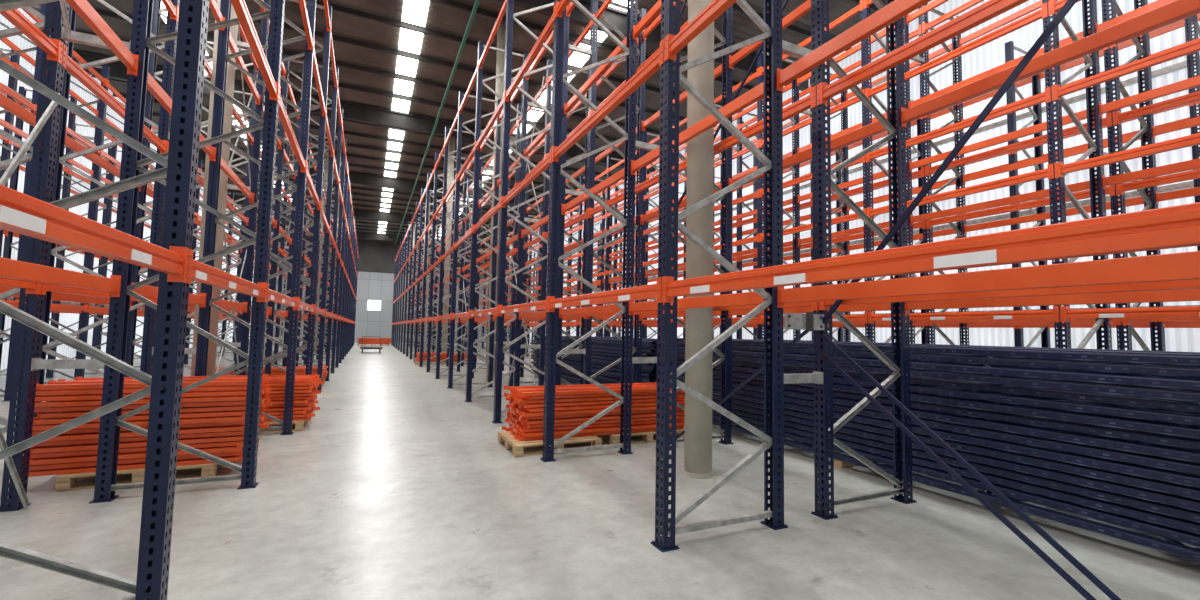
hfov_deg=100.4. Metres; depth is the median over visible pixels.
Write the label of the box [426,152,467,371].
upright
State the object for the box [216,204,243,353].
upright
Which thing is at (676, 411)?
crossbar
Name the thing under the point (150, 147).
upright
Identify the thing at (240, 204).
trim
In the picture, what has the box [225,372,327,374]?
crossbar
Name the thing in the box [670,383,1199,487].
upright
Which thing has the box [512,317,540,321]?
crossbar
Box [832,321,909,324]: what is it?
crossbar
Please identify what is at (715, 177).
upright
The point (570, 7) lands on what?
crossbar
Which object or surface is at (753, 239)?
crossbar
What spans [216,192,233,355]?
upright
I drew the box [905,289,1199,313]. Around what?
crossbar
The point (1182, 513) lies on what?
upright
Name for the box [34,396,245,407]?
crossbar
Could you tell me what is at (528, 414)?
crossbar
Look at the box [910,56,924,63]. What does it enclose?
spacer
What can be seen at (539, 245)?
brace
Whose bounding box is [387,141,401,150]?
window
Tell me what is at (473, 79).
crossbar
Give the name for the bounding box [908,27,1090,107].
crossbar
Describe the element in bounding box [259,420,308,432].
wooden pallet
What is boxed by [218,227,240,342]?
upright
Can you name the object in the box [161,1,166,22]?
window
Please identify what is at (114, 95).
ceiling beam
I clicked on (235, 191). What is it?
ceiling beam
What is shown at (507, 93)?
crossbar
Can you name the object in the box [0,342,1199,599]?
floor
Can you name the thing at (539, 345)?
spacer
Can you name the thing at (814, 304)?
crossbar
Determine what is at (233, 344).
spacer
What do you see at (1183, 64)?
trim
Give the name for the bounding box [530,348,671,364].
upright
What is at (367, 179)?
ceiling beam
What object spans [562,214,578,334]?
upright
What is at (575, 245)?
crossbar
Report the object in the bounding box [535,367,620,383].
upright
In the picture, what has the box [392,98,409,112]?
window
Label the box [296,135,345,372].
upright
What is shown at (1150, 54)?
crossbar
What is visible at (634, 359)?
spacer
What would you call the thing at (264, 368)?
crossbar
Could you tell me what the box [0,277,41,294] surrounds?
crossbar
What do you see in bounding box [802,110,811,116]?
spacer
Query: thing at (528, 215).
upright
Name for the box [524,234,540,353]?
upright
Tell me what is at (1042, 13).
crossbar
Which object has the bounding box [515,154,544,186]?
crossbar
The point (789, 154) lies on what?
crossbar
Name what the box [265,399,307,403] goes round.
crossbar
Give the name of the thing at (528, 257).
upright
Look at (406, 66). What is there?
window
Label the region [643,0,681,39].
crossbar
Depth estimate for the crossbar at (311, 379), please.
7.64 m
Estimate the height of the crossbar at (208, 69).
0.200 m
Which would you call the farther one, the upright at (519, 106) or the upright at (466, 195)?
the upright at (466, 195)
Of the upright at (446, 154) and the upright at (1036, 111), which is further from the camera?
the upright at (446, 154)
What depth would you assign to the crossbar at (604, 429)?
6.98 m
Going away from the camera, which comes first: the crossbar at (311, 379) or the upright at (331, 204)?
the crossbar at (311, 379)
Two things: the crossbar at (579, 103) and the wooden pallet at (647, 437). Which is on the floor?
the wooden pallet at (647, 437)
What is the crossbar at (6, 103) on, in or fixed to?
attached to the upright at (46, 141)
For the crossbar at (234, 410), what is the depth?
5.12 m
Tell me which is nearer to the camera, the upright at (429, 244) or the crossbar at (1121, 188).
the crossbar at (1121, 188)
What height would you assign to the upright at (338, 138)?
8.200 m
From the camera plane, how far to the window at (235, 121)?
24.10 m
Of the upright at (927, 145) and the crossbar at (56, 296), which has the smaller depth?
the crossbar at (56, 296)
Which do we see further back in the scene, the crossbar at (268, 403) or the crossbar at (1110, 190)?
the crossbar at (1110, 190)
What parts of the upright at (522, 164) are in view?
post, post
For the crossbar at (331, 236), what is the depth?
13.83 m
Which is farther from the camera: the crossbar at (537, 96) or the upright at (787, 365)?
the crossbar at (537, 96)
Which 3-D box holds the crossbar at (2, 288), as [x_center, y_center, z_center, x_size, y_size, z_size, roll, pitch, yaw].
[-6.537,-0.132,5.135,0.079,0.200,2.668,3,-4,-25]
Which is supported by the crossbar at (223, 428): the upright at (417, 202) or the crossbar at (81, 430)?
the crossbar at (81, 430)
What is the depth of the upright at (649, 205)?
25.72 m
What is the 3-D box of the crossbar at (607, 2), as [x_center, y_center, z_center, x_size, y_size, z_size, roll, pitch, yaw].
[0.428,-5.516,8.566,0.079,0.200,2.668,3,-4,-25]
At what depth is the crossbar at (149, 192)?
9.25 m
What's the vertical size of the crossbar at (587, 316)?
0.200 m
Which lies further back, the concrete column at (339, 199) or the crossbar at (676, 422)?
the concrete column at (339, 199)
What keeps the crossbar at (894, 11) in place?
attached to the upright at (773, 163)
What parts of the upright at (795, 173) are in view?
post, post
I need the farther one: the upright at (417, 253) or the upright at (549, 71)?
the upright at (417, 253)
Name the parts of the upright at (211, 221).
post, post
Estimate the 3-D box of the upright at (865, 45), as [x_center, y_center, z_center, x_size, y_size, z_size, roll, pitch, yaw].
[5.272,-1.830,9.144,1.230,8.200,0.170,3,-4,-25]
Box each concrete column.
[191,0,237,375]
[291,59,308,363]
[314,151,328,355]
[331,199,339,336]
[408,224,414,345]
[419,193,430,351]
[441,138,454,351]
[486,21,505,382]
[683,0,713,478]
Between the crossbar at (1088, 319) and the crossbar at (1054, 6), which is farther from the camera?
the crossbar at (1088, 319)
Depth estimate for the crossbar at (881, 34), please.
10.70 m
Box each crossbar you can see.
[0,0,1199,329]
[0,9,62,64]
[0,82,36,113]
[0,93,41,130]
[0,184,189,282]
[0,257,120,296]
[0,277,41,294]
[0,286,37,297]
[2,299,18,307]
[21,8,42,22]
[22,445,241,464]
[28,455,242,476]
[29,450,242,470]
[30,434,251,453]
[30,440,243,458]
[31,445,242,458]
[32,415,244,430]
[32,421,244,435]
[32,425,243,441]
[32,431,243,446]
[33,410,244,424]
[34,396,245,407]
[34,401,245,412]
[35,385,246,395]
[35,390,246,400]
[36,380,246,389]
[37,405,245,418]
[38,390,245,395]
[39,435,234,446]
[40,415,242,424]
[41,283,156,303]
[41,410,239,418]
[43,385,237,389]
[46,395,245,401]
[46,405,236,412]
[48,378,246,383]
[51,292,131,306]
[57,377,247,381]
[60,425,240,434]
[62,44,168,153]
[65,0,138,75]
[65,135,140,190]
[75,374,268,379]
[132,282,205,306]
[146,187,153,197]
[147,72,215,160]
[157,299,194,307]
[161,0,178,21]
[168,151,203,186]
[178,17,211,78]
[187,249,267,301]
[209,0,224,30]
[212,298,247,311]
[215,368,323,370]
[215,370,316,372]
[220,157,253,202]
[220,307,242,314]
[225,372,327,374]
[226,200,248,225]
[229,33,260,104]
[231,0,279,101]
[232,105,253,144]
[239,24,257,71]
[251,305,271,314]
[257,201,276,227]
[259,422,268,427]
[261,388,270,392]
[262,383,270,387]
[262,386,312,389]
[262,406,311,411]
[263,106,281,148]
[264,376,315,379]
[264,378,313,382]
[264,382,318,385]
[264,401,271,405]
[264,402,312,407]
[264,410,306,414]
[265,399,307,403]
[265,417,310,421]
[266,283,299,309]
[266,412,314,418]
[268,19,285,76]
[269,374,318,377]
[269,389,311,393]
[269,392,314,396]
[270,396,316,399]
[274,310,287,316]
[278,86,306,173]
[299,0,313,50]
[299,297,315,313]
[306,162,321,209]
[313,42,326,115]
[315,307,325,316]
[321,203,329,232]
[323,0,331,31]
[326,113,334,156]
[326,311,332,318]
[327,25,337,88]
[330,226,335,247]
[358,339,389,339]
[359,341,390,341]
[417,354,465,355]
[438,313,450,320]
[440,246,452,261]
[450,310,468,319]
[453,225,471,249]
[456,143,474,180]
[458,62,477,113]
[469,305,496,318]
[472,197,500,232]
[475,93,503,149]
[478,0,506,68]
[492,313,515,320]
[494,234,517,252]
[497,157,519,186]
[497,296,547,315]
[499,79,522,121]
[501,148,551,207]
[502,426,512,430]
[503,382,656,389]
[504,5,554,101]
[510,384,656,391]
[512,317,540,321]
[512,385,656,392]
[513,232,542,254]
[513,393,682,403]
[514,426,683,440]
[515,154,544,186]
[516,388,681,395]
[516,418,684,432]
[517,78,546,124]
[518,422,684,437]
[519,311,545,319]
[519,404,684,416]
[520,397,684,407]
[521,215,548,237]
[521,406,640,412]
[522,408,683,419]
[522,411,684,424]
[523,121,550,157]
[523,390,684,399]
[523,400,684,411]
[523,415,684,427]
[523,422,676,432]
[526,31,552,79]
[536,411,676,419]
[541,315,584,320]
[543,208,587,238]
[545,111,589,158]
[547,19,591,84]
[547,277,661,311]
[551,38,666,162]
[555,0,569,18]
[559,304,621,317]
[561,163,627,214]
[562,317,581,320]
[564,30,629,114]
[564,240,583,251]
[566,0,578,16]
[566,166,584,182]
[567,93,586,118]
[585,310,657,318]
[587,174,658,218]
[590,47,659,115]
[591,0,612,25]
[592,315,639,320]
[593,219,635,238]
[594,35,643,88]
[595,123,639,163]
[629,292,768,314]
[631,75,768,174]
[633,0,667,39]
[639,311,723,320]
[640,180,724,224]
[642,59,724,130]
[642,319,684,324]
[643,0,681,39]
[643,219,685,235]
[643,253,685,267]
[644,176,686,200]
[661,202,1199,302]
[663,301,817,313]
[664,0,736,61]
[672,85,815,175]
[674,21,687,35]
[713,189,758,211]
[713,234,758,250]
[713,315,758,323]
[714,68,758,104]
[714,140,758,167]
[724,151,791,179]
[724,198,792,223]
[724,239,794,257]
[728,302,899,317]
[729,0,810,68]
[729,112,896,191]
[732,81,793,121]
[738,84,810,129]
[738,159,811,187]
[738,199,811,226]
[738,242,812,261]
[759,0,862,75]
[759,90,863,147]
[759,155,864,197]
[759,208,865,241]
[759,312,867,323]
[777,0,931,91]
[777,251,1199,307]
[783,208,843,225]
[783,248,841,260]
[797,20,903,85]
[797,106,905,152]
[798,164,906,203]
[798,219,907,245]
[817,0,1028,105]
[819,279,1199,309]
[825,24,920,82]
[826,117,922,153]
[826,166,924,201]
[827,221,925,244]
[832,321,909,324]
[832,323,927,325]
[846,42,956,100]
[847,177,960,211]
[848,225,961,251]
[853,323,964,326]
[863,0,872,8]
[865,2,1047,98]
[866,87,1050,161]
[866,163,1053,218]
[868,306,1059,322]
[901,0,1199,127]
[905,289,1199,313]
[906,0,948,24]
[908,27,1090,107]
[909,107,1093,171]
[910,177,1097,224]
[912,318,1102,324]
[922,0,983,32]
[924,47,1108,117]
[925,113,1111,175]
[926,185,1114,228]
[928,321,1120,325]
[961,56,1142,120]
[963,131,1146,183]
[964,193,1149,233]
[967,322,1156,326]
[1048,0,1080,15]
[1051,39,1199,100]
[1054,133,1199,177]
[1060,306,1199,321]
[1095,0,1175,32]
[1099,75,1199,116]
[1102,158,1199,189]
[1109,12,1199,47]
[1109,317,1199,323]
[1112,91,1199,124]
[1116,169,1199,194]
[1122,320,1199,324]
[1149,38,1199,55]
[1152,116,1199,138]
[1156,187,1199,204]
[1162,322,1199,326]
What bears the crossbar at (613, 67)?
attached to the upright at (549, 71)
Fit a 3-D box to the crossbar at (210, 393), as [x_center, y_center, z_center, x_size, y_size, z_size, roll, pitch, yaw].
[-4.611,0.969,5.101,1.800,0.052,0.132,3,-4,-25]
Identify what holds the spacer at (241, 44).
attached to the upright at (319, 163)
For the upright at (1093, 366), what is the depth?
4.54 m
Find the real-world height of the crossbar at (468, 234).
0.200 m
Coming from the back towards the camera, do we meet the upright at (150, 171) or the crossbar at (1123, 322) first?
the upright at (150, 171)
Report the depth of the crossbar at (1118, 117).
6.83 m
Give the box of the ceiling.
[32,0,888,242]
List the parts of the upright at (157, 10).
post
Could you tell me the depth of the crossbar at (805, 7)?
6.65 m
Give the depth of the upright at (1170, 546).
4.25 m
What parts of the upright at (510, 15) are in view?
post, post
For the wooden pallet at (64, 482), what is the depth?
4.93 m
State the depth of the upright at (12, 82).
12.07 m
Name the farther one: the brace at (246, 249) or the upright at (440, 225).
the upright at (440, 225)
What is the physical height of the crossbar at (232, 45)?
0.200 m
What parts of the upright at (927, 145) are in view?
post, post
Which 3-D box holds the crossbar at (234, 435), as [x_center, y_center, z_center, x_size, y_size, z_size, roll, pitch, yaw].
[-4.659,1.462,5.197,1.700,0.040,0.107,3,-4,-26]
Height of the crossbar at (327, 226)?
0.200 m
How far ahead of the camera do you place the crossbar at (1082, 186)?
8.02 m
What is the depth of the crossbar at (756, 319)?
11.91 m
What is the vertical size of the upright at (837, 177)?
8.200 m
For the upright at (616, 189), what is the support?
on the floor
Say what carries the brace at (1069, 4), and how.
attached to the upright
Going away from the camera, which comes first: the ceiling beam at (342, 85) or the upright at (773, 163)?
the upright at (773, 163)
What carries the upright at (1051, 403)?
on the upright at (1173, 429)
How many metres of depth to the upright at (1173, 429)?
4.40 m
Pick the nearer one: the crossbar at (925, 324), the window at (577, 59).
the crossbar at (925, 324)
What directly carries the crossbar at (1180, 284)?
attached to the upright
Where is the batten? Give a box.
[834,459,879,467]
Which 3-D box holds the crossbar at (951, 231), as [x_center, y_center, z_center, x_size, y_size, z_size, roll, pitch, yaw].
[6.726,-1.347,11.276,0.079,0.200,2.668,3,-4,-25]
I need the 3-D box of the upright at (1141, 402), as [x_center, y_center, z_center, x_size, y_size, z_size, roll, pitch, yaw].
[3.480,0.948,6.556,1.160,0.068,8.200,3,-4,-25]
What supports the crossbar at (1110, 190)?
attached to the upright at (1144, 49)
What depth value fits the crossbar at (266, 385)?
6.05 m
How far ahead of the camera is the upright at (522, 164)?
11.45 m
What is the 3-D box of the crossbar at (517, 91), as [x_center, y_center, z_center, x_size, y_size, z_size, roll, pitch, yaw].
[-2.323,-5.278,13.192,0.079,0.200,2.668,3,-4,-25]
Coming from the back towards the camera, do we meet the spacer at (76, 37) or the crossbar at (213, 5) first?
the crossbar at (213, 5)
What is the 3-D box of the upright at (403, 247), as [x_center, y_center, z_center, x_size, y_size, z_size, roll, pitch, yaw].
[-13.644,-0.515,35.782,1.230,8.200,0.170,3,-4,-25]
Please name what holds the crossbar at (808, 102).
attached to the upright at (823, 504)
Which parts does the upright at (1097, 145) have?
post, post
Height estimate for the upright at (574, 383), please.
0.068 m
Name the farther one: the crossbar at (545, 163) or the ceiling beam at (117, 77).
the ceiling beam at (117, 77)
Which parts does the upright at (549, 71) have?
post, post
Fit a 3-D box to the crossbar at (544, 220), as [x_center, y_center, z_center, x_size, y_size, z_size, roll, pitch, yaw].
[-1.265,-1.607,10.526,0.079,0.200,2.668,3,-4,-25]
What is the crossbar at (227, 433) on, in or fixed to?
on the crossbar at (38, 449)
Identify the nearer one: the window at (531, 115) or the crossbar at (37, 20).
the crossbar at (37, 20)
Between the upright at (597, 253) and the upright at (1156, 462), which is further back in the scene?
the upright at (597, 253)
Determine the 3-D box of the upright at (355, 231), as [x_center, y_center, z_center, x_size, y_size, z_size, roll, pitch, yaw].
[-17.473,-0.693,34.112,1.230,8.200,0.170,3,-4,-25]
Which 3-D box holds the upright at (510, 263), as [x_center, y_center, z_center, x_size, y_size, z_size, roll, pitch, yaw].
[-8.558,0.472,49.939,1.230,8.200,0.170,3,-4,-25]
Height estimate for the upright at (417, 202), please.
8.200 m
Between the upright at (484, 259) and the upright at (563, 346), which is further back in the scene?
the upright at (484, 259)
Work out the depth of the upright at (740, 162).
14.56 m
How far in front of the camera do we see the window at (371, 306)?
52.84 m
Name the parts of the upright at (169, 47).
post, post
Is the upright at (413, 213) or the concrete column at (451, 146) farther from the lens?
the upright at (413, 213)
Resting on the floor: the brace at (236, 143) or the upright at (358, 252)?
the upright at (358, 252)
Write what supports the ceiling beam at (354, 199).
attached to the wall at (990, 55)
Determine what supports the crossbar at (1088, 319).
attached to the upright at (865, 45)
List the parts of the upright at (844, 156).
post, post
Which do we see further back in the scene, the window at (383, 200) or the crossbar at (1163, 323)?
the window at (383, 200)
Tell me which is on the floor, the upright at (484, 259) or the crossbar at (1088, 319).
the upright at (484, 259)
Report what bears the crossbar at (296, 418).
on the wooden pallet
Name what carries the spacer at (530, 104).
attached to the upright at (522, 164)
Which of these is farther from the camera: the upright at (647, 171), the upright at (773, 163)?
the upright at (647, 171)
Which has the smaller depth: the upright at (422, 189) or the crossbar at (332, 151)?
the crossbar at (332, 151)
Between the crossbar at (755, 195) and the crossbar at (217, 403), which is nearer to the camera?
the crossbar at (217, 403)
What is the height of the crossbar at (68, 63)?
0.200 m
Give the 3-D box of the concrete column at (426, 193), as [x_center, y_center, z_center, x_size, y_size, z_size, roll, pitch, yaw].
[-12.046,-2.095,34.485,0.330,11.250,0.330,3,-4,-25]
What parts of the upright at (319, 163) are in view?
post, post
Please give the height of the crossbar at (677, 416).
0.052 m
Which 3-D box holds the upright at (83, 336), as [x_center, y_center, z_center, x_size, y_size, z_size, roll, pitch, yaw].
[-13.322,-1.978,12.433,1.230,8.200,0.170,3,-4,-25]
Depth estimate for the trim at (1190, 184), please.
12.45 m
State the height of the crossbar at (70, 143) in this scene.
0.200 m
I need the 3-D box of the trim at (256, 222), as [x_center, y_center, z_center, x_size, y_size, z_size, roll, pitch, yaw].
[-21.665,-6.815,52.460,24.600,0.100,0.200,3,-4,-25]
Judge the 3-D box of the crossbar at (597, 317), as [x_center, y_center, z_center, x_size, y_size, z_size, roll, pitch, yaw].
[0.212,0.372,11.108,0.079,0.200,2.668,3,-4,-25]
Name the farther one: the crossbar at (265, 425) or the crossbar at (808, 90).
the crossbar at (808, 90)
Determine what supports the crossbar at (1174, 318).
attached to the upright at (1097, 145)
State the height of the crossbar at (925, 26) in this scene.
0.200 m
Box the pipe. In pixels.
[395,0,479,243]
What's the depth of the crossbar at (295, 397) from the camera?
7.70 m
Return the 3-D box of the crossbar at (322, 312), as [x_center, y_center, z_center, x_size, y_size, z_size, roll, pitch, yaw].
[-6.261,0.252,11.163,0.079,0.200,2.668,3,-4,-25]
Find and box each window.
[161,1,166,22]
[232,118,248,126]
[368,300,380,309]
[381,198,391,202]
[382,192,392,196]
[384,171,396,177]
[385,162,397,169]
[386,152,399,160]
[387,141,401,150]
[388,129,404,139]
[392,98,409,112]
[393,78,413,96]
[396,56,417,76]
[398,28,423,53]
[402,0,429,26]
[513,124,531,132]
[527,108,542,121]
[537,90,551,104]
[568,43,589,66]
[585,31,607,41]
[609,0,634,11]
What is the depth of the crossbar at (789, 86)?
13.42 m
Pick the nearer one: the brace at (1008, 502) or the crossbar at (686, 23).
the brace at (1008, 502)
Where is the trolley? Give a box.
[360,336,382,352]
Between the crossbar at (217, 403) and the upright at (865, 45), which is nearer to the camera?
the crossbar at (217, 403)
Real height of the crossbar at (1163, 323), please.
0.200 m
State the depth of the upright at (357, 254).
41.55 m
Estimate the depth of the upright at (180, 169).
2.76 m
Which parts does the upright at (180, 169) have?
post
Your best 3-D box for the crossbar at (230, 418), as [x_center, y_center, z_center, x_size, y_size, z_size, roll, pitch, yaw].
[-4.620,1.233,5.042,1.800,0.052,0.132,3,-4,-24]
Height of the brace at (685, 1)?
2.422 m
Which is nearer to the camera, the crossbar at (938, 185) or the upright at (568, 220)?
the crossbar at (938, 185)
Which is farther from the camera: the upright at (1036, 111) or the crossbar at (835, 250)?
the crossbar at (835, 250)
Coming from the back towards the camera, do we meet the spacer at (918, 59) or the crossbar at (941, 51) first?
the crossbar at (941, 51)
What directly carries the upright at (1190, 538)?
on the upright at (1170, 546)
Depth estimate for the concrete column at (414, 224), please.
44.09 m
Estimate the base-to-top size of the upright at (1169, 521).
0.068 m
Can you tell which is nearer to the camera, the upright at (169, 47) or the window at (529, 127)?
the upright at (169, 47)
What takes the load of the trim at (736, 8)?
attached to the wall at (990, 55)
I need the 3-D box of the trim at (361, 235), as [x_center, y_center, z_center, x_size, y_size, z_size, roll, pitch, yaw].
[-21.671,-6.496,52.440,24.600,0.540,0.030,3,-4,-25]
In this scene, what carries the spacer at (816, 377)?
attached to the upright at (773, 163)
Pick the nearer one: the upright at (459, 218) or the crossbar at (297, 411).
the crossbar at (297, 411)
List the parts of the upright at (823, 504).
post, plate, post, plate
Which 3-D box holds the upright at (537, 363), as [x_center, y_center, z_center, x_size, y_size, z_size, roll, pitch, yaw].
[-0.216,2.043,14.322,1.160,0.068,8.200,3,-4,-25]
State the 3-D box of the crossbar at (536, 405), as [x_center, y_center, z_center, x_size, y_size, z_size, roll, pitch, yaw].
[0.132,1.458,7.185,2.600,0.052,0.132,3,-4,-26]
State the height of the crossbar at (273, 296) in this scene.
0.200 m
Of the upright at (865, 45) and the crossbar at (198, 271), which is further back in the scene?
the upright at (865, 45)
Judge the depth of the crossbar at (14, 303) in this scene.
9.89 m
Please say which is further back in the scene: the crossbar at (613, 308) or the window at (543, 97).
the window at (543, 97)
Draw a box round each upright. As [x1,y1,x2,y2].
[0,0,209,599]
[0,1,69,511]
[0,4,45,400]
[0,48,19,256]
[0,86,76,377]
[18,62,109,383]
[25,0,179,432]
[55,123,116,368]
[74,99,123,377]
[89,0,284,503]
[91,148,133,364]
[124,0,216,376]
[133,147,156,367]
[134,171,150,358]
[184,159,201,363]
[185,41,257,374]
[195,0,315,434]
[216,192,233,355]
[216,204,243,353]
[217,90,271,352]
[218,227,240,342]
[224,217,241,351]
[233,123,289,366]
[239,0,331,374]
[263,152,292,365]
[264,171,291,361]
[265,55,338,391]
[266,249,287,341]
[279,187,311,359]
[282,100,342,380]
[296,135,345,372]
[303,157,348,367]
[313,176,350,362]
[316,190,351,359]
[323,204,353,356]
[324,244,330,348]
[325,213,354,353]
[331,223,355,351]
[331,231,356,349]
[336,237,356,348]
[336,243,357,346]
[340,252,358,338]
[353,254,357,344]
[391,255,408,344]
[393,251,409,345]
[394,246,413,347]
[396,241,416,348]
[398,235,418,349]
[400,229,423,351]
[403,221,428,353]
[406,212,432,355]
[410,201,439,358]
[413,253,428,345]
[414,188,446,362]
[417,248,434,347]
[419,172,455,366]
[419,244,439,348]
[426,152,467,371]
[432,225,440,344]
[435,126,481,378]
[447,91,500,388]
[450,207,471,350]
[450,218,461,350]
[454,195,481,361]
[461,178,491,365]
[465,41,528,401]
[474,159,509,370]
[477,249,489,346]
[478,259,484,346]
[482,245,488,349]
[492,0,569,423]
[502,139,529,376]
[505,245,509,350]
[507,251,511,340]
[507,263,510,341]
[508,103,550,386]
[509,223,531,355]
[524,215,537,356]
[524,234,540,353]
[528,257,537,339]
[530,342,662,355]
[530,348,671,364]
[531,253,546,344]
[531,354,684,376]
[531,357,656,381]
[531,361,656,382]
[532,335,684,344]
[532,340,656,352]
[533,350,656,369]
[533,352,656,372]
[533,359,655,382]
[533,364,656,383]
[533,369,603,383]
[534,338,683,348]
[534,372,599,384]
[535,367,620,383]
[536,204,546,354]
[536,227,545,342]
[538,59,588,385]
[540,0,637,461]
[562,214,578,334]
[562,220,572,335]
[562,348,656,356]
[566,237,582,335]
[567,208,583,334]
[576,175,605,335]
[580,336,656,339]
[581,231,599,335]
[583,0,645,383]
[592,198,612,336]
[598,223,617,336]
[604,156,635,336]
[612,182,637,337]
[618,231,624,336]
[639,131,673,337]
[644,164,658,337]
[647,205,657,336]
[650,0,788,551]
[661,0,733,450]
[662,354,1199,413]
[670,338,1199,365]
[670,342,1199,377]
[670,346,1199,390]
[670,351,1199,402]
[670,359,1199,425]
[670,364,1199,438]
[670,371,1199,450]
[670,372,1199,462]
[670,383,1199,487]
[677,378,1199,475]
[680,389,1199,511]
[683,142,714,337]
[712,394,1199,499]
[712,407,1199,534]
[712,413,1199,546]
[712,419,1199,561]
[713,104,724,334]
[715,177,732,337]
[715,394,1199,522]
[735,365,1197,413]
[736,110,768,338]
[751,339,1199,353]
[753,155,762,338]
[757,48,800,339]
[787,365,1197,402]
[810,71,850,341]
[811,0,916,519]
[826,133,842,340]
[838,404,1197,463]
[861,5,914,343]
[893,92,926,343]
[918,3,968,344]
[1005,41,1050,347]
[1042,0,1111,349]
[1101,0,1165,350]
[1184,15,1199,250]
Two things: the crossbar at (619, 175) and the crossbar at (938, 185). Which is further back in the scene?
the crossbar at (938, 185)
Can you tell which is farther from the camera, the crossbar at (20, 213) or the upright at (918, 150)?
the upright at (918, 150)
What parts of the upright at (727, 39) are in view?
post, post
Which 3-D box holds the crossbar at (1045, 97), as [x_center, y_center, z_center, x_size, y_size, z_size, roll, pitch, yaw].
[5.339,-2.619,7.738,0.079,0.200,2.668,3,-4,-25]
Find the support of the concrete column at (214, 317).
on the floor
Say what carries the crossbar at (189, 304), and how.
attached to the upright at (157, 10)
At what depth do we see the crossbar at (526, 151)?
10.97 m
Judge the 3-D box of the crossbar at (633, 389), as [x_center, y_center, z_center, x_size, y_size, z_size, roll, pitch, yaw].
[0.088,1.293,7.127,2.600,0.052,0.132,3,-4,-24]
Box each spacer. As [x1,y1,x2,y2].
[31,358,104,370]
[61,26,130,49]
[152,347,196,354]
[217,342,240,346]
[227,184,250,189]
[237,41,250,48]
[265,337,283,340]
[481,167,492,170]
[521,344,540,348]
[524,217,540,222]
[528,102,546,108]
[562,348,585,354]
[565,188,583,195]
[569,44,591,55]
[632,356,662,363]
[635,141,658,150]
[782,40,812,58]
[784,371,822,384]
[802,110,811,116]
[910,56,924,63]
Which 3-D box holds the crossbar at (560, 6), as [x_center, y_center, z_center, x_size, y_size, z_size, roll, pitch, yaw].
[0.009,-3.824,5.319,0.079,0.200,2.668,3,-4,-25]
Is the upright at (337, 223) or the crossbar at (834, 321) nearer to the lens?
the crossbar at (834, 321)
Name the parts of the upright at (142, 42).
plate, post, plate, post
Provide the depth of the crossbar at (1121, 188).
6.77 m
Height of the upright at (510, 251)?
8.200 m
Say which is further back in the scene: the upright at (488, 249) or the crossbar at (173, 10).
the upright at (488, 249)
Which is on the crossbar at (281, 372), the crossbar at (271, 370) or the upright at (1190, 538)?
the crossbar at (271, 370)
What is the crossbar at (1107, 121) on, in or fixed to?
attached to the upright at (1144, 49)
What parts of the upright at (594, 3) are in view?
post, post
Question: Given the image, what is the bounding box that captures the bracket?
[783,312,823,331]
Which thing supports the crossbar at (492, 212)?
attached to the upright at (510, 15)
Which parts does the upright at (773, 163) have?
plate, post, post, plate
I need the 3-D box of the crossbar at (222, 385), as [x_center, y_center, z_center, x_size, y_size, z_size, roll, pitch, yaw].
[-4.685,0.923,5.242,1.800,0.052,0.132,3,-4,-25]
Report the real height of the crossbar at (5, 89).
0.200 m
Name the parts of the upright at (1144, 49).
post, post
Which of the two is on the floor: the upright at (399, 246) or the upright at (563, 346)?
the upright at (399, 246)
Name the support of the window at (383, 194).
attached to the ceiling
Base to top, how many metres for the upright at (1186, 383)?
0.068 m
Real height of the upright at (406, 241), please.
8.200 m
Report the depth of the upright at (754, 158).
18.25 m
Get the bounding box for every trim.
[0,50,239,231]
[7,297,222,315]
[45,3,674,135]
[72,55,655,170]
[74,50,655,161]
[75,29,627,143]
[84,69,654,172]
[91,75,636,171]
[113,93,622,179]
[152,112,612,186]
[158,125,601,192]
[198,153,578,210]
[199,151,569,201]
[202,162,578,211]
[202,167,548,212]
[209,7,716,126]
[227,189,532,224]
[227,194,537,228]
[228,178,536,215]
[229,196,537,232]
[230,147,577,197]
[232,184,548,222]
[235,206,512,234]
[239,204,532,235]
[256,222,489,243]
[256,225,489,247]
[257,211,511,237]
[271,230,484,248]
[280,218,485,238]
[280,221,511,243]
[305,0,742,110]
[429,0,753,89]
[497,0,808,90]
[510,56,1199,281]
[524,0,808,86]
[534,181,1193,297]
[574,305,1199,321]
[579,0,809,73]
[733,4,851,50]
[847,0,903,17]
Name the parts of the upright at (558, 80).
post, post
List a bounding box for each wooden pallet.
[55,463,224,491]
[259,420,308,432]
[415,361,445,364]
[498,431,601,456]
[597,429,683,444]
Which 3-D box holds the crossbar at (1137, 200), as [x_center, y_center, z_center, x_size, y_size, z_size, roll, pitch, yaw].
[7.857,-1.478,8.850,0.079,0.200,2.668,3,-4,-25]
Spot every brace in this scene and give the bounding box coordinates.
[0,93,59,185]
[0,428,29,507]
[60,0,70,33]
[216,249,246,372]
[224,231,238,369]
[229,74,257,166]
[238,25,250,185]
[507,245,539,385]
[512,76,544,236]
[512,259,534,385]
[516,116,540,218]
[669,330,809,445]
[671,0,788,218]
[673,0,686,34]
[819,351,1095,599]
[822,334,1120,599]
[823,0,1077,323]
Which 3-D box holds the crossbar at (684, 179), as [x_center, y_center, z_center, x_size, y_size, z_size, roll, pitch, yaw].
[1.969,-3.373,15.089,0.079,0.200,2.668,3,-4,-25]
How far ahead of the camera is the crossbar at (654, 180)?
8.27 m
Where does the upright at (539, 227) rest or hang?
on the floor
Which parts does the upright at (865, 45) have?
post, post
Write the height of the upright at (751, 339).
0.068 m
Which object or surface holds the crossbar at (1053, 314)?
attached to the upright at (865, 45)
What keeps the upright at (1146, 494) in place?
on the upright at (1182, 513)
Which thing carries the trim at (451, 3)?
attached to the wall at (990, 55)
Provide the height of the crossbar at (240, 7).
0.200 m
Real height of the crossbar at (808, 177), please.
0.200 m
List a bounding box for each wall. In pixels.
[0,8,254,370]
[254,231,488,342]
[507,0,1199,351]
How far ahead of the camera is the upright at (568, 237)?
35.34 m
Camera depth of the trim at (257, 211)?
47.16 m

